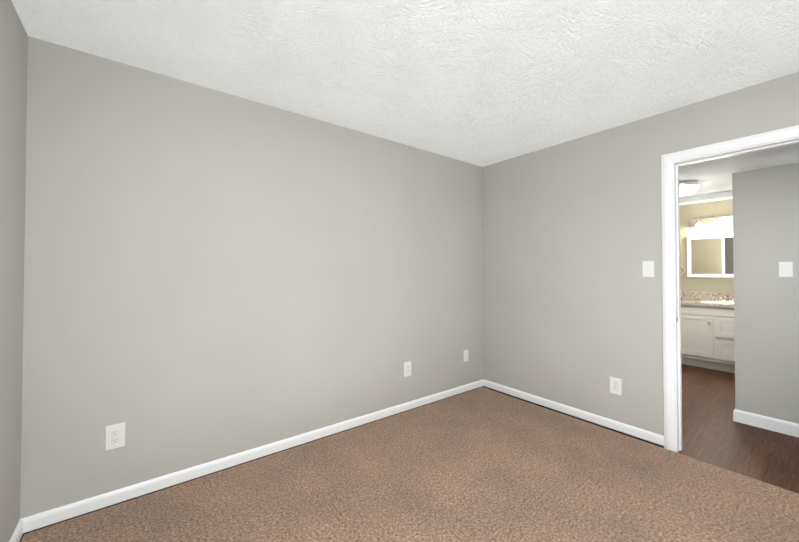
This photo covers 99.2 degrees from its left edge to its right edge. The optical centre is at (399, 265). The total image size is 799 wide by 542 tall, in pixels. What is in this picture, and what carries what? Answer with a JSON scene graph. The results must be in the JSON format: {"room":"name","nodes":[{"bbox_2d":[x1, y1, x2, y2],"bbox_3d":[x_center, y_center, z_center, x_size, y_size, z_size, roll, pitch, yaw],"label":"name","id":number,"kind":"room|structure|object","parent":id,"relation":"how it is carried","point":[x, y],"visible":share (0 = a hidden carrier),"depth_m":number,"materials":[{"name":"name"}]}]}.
{"room":"empty bedroom","nodes":[
{"label":"empty bedroom","id":0,"kind":"room"},
{"bbox_2d":[0,0,27,541],"bbox_3d":[-0.726,0.072,0.119,0.115,2.470,3.815,1,-1,-37],"label":"wall","id":1,"kind":"structure","parent":0,"point":[13,71],"depth_m":1.50,"materials":[{"name":"beige paint"}]},
{"bbox_2d":[9,516,28,541],"bbox_3d":[-0.708,1.257,0.187,0.017,0.102,3.700,1,-1,-37],"label":"baseboard","id":2,"kind":"structure","parent":1,"relation":"attached to","point":[22,528],"depth_m":1.62,"materials":[{"name":"white wood"}]},
{"bbox_2d":[20,36,482,518],"bbox_3d":[-0.490,0.111,2.776,3.725,2.470,0.115,1,-1,-37],"label":"wall","id":3,"kind":"structure","parent":0,"point":[211,274],"depth_m":2.16,"materials":[{"name":"beige paint"}]},
{"bbox_2d":[105,422,124,450],"bbox_3d":[-1.559,0.936,1.866,0.084,0.132,0.009,1,-1,-37],"label":"outlet","id":4,"kind":"object","parent":3,"relation":"attached to","point":[114,436],"visible":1,"depth_m":1.86,"materials":[{"name":"white plastic"}]},
{"bbox_2d":[21,379,484,532],"bbox_3d":[-0.438,1.294,2.715,3.465,0.102,0.018,1,-1,-37],"label":"baseboard","id":5,"kind":"structure","parent":3,"relation":"attached to","point":[38,521],"depth_m":2.15,"materials":[{"name":"white wood"}]},
{"bbox_2d":[404,361,410,376],"bbox_3d":[0.076,0.946,3.120,0.084,0.132,0.009,1,-1,-37],"label":"outlet","id":6,"kind":"object","parent":3,"relation":"attached to","point":[407,368],"visible":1,"depth_m":3.12,"materials":[{"name":"white plastic"}]},
{"bbox_2d":[464,350,467,361],"bbox_3d":[0.708,0.951,3.601,0.072,0.118,0.016,1,-1,-37],"label":"outlet","id":7,"kind":"object","parent":3,"relation":"attached to","point":[465,355],"visible":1,"depth_m":3.60,"materials":[{"name":"white plastic"}]},
{"bbox_2d":[11,0,798,166],"bbox_3d":[1.716,-1.150,2.713,7.125,0.050,5.900,1,-1,-37],"label":"ceiling","id":8,"kind":"structure","parent":0,"point":[482,83],"depth_m":1.83,"materials":[{"name":"white paint"}]},
{"bbox_2d":[21,387,798,541],"bbox_3d":[0.655,1.309,1.233,3.455,0.030,3.700,1,-1,-37],"label":"floor","id":9,"kind":"structure","parent":0,"point":[481,464],"depth_m":1.95,"materials":[{"name":"brown carpet"}]},
{"bbox_2d":[483,72,798,435],"bbox_3d":[2.103,0.105,2.362,0.115,2.470,3.700,1,-1,-37],"label":"wall","id":10,"kind":"structure","parent":0,"point":[572,296],"depth_m":2.88,"materials":[{"name":"beige paint"}]},
{"bbox_2d":[485,380,663,447],"bbox_3d":[1.436,1.300,3.106,0.017,0.102,1.600,1,-1,-37],"label":"baseboard","id":11,"kind":"structure","parent":10,"relation":"attached to","point":[628,430],"depth_m":2.91,"materials":[{"name":"white wood"}]},
{"bbox_2d":[610,376,621,395],"bbox_3d":[1.734,0.962,2.728,0.009,0.132,0.084,1,-1,-37],"label":"outlet","id":12,"kind":"object","parent":10,"relation":"attached to","point":[615,385],"visible":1,"depth_m":2.72,"materials":[{"name":"white plastic"}]},
{"bbox_2d":[642,261,653,276],"bbox_3d":[1.869,0.024,2.559,0.019,0.120,0.074,1,-1,-37],"label":"bedroom light switch","id":13,"kind":"object","parent":10,"relation":"attached to","point":[647,268],"visible":1,"depth_m":2.56,"materials":[{"name":"white plastic"}]},
{"bbox_2d":[661,125,798,452],"bbox_3d":[2.268,0.252,2.145,0.153,2.140,0.960,1,-1,-37],"label":"door frame","id":14,"kind":"structure","parent":10,"relation":"attached to","point":[668,160],"depth_m":2.44,"materials":[{"name":"white wood"}]},
{"bbox_2d":[679,199,733,292],"bbox_3d":[4.496,0.141,4.828,0.115,2.470,5.700,1,-1,-37],"label":"wall","id":15,"kind":"structure","parent":0,"point":[712,209],"depth_m":4.90,"materials":[{"name":"paint"}]},
{"bbox_2d":[681,291,733,302],"bbox_3d":[4.486,0.434,4.721,0.020,0.118,1.670,1,-1,-37],"label":"backsplash","id":16,"kind":"structure","parent":15,"relation":"attached to","point":[729,297],"depth_m":4.84,"materials":[{"name":"beige stone"}]},
{"bbox_2d":[687,234,733,277],"bbox_3d":[4.521,-0.139,4.687,0.020,0.605,0.880,1,-1,-37],"label":"bathroom mirror","id":17,"kind":"object","parent":15,"relation":"attached to","point":[709,256],"visible":0.58,"depth_m":4.83,"materials":[{"name":"white mirror"}]},
{"bbox_2d":[689,215,732,229],"bbox_3d":[4.465,-0.615,4.651,0.162,0.183,0.810,1,-1,-37],"label":"vanity light bar","id":18,"kind":"object","parent":15,"relation":"attached to","point":[716,222],"visible":0.42,"depth_m":4.80,"materials":[{"name":"silver metal"}]},
{"bbox_2d":[678,364,798,493],"bbox_3d":[3.126,1.358,3.758,3.540,0.025,5.900,1,-1,-37],"label":"floor","id":19,"kind":"structure","parent":0,"point":[714,433],"depth_m":2.62,"materials":[{"name":"brown wood"}]},
{"bbox_2d":[681,303,734,372],"bbox_3d":[4.262,0.944,4.542,0.584,0.825,1.650,1,-1,-37],"label":"bathroom vanity","id":20,"kind":"object","parent":19,"relation":"on","point":[707,331],"depth_m":4.44,"materials":[{"name":"white paint"}]},
{"bbox_2d":[681,299,733,306],"bbox_3d":[4.265,0.514,4.550,0.576,0.072,1.670,1,-1,-37],"label":"countertop","id":21,"kind":"structure","parent":20,"relation":"on","point":[704,302],"depth_m":4.57,"materials":[{"name":"beige stone"}]},
{"bbox_2d":[700,301,733,303],"bbox_3d":[4.280,0.514,4.492,0.371,0.072,0.476,1,-1,-37],"label":"sink bowl","id":22,"kind":"object","parent":21,"relation":"on","point":[711,302],"depth_m":4.57,"materials":[{"name":"white ceramic"}]},
{"bbox_2d":[719,294,733,301],"bbox_3d":[4.430,0.440,4.609,0.164,0.104,0.175,1,-1,-37],"label":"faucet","id":23,"kind":"object","parent":21,"relation":"on","point":[722,297],"depth_m":4.65,"materials":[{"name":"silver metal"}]},
{"bbox_2d":[679,143,798,196],"bbox_3d":[2.590,-0.825,3.379,1.880,0.060,5.900,1,-1,-37],"label":"ceiling","id":24,"kind":"structure","parent":0,"point":[712,176],"depth_m":2.75,"materials":[{"name":"white paint"}]},
{"bbox_2d":[679,181,699,196],"bbox_3d":[2.733,-0.737,3.299,0.270,0.120,0.270,1,-1,-37],"label":"hall light","id":25,"kind":"object","parent":24,"relation":"attached to","point":[686,188],"visible":0.6,"depth_m":3.19,"materials":[{"name":"white glass"}]},
{"bbox_2d":[732,163,798,423],"bbox_3d":[3.672,0.260,2.007,0.115,2.150,2.430,1,-1,-37],"label":"wall","id":26,"kind":"structure","parent":0,"point":[765,243],"depth_m":2.78,"materials":[{"name":"beige paint"}]},
{"bbox_2d":[733,408,798,437],"bbox_3d":[3.633,1.269,2.033,0.128,0.102,2.343,1,-1,-37],"label":"baseboard","id":27,"kind":"structure","parent":26,"relation":"attached to","point":[770,423],"depth_m":2.77,"materials":[{"name":"white wood"}]},
{"bbox_2d":[779,262,792,276],"bbox_3d":[3.061,0.028,2.696,0.019,0.120,0.074,1,-1,-37],"label":"light switch","id":28,"kind":"object","parent":26,"relation":"attached to","point":[785,269],"visible":1,"depth_m":2.69,"materials":[{"name":"white plastic"}]},
{"bbox_3d":[3.290,0.127,3.903,0.115,2.470,5.700,1,-1,-37],"label":"wall","id":29,"kind":"structure","parent":0,"visible":0},
{"bbox_2d":[679,190,731,204],"bbox_3d":[3.430,0.275,3.705,0.136,2.140,0.892,1,-1,-37],"label":"door frame","id":30,"kind":"structure","parent":29,"relation":"attached to","point":[706,196],"depth_m":3.73,"materials":[{"name":"white wood"}]}
]}

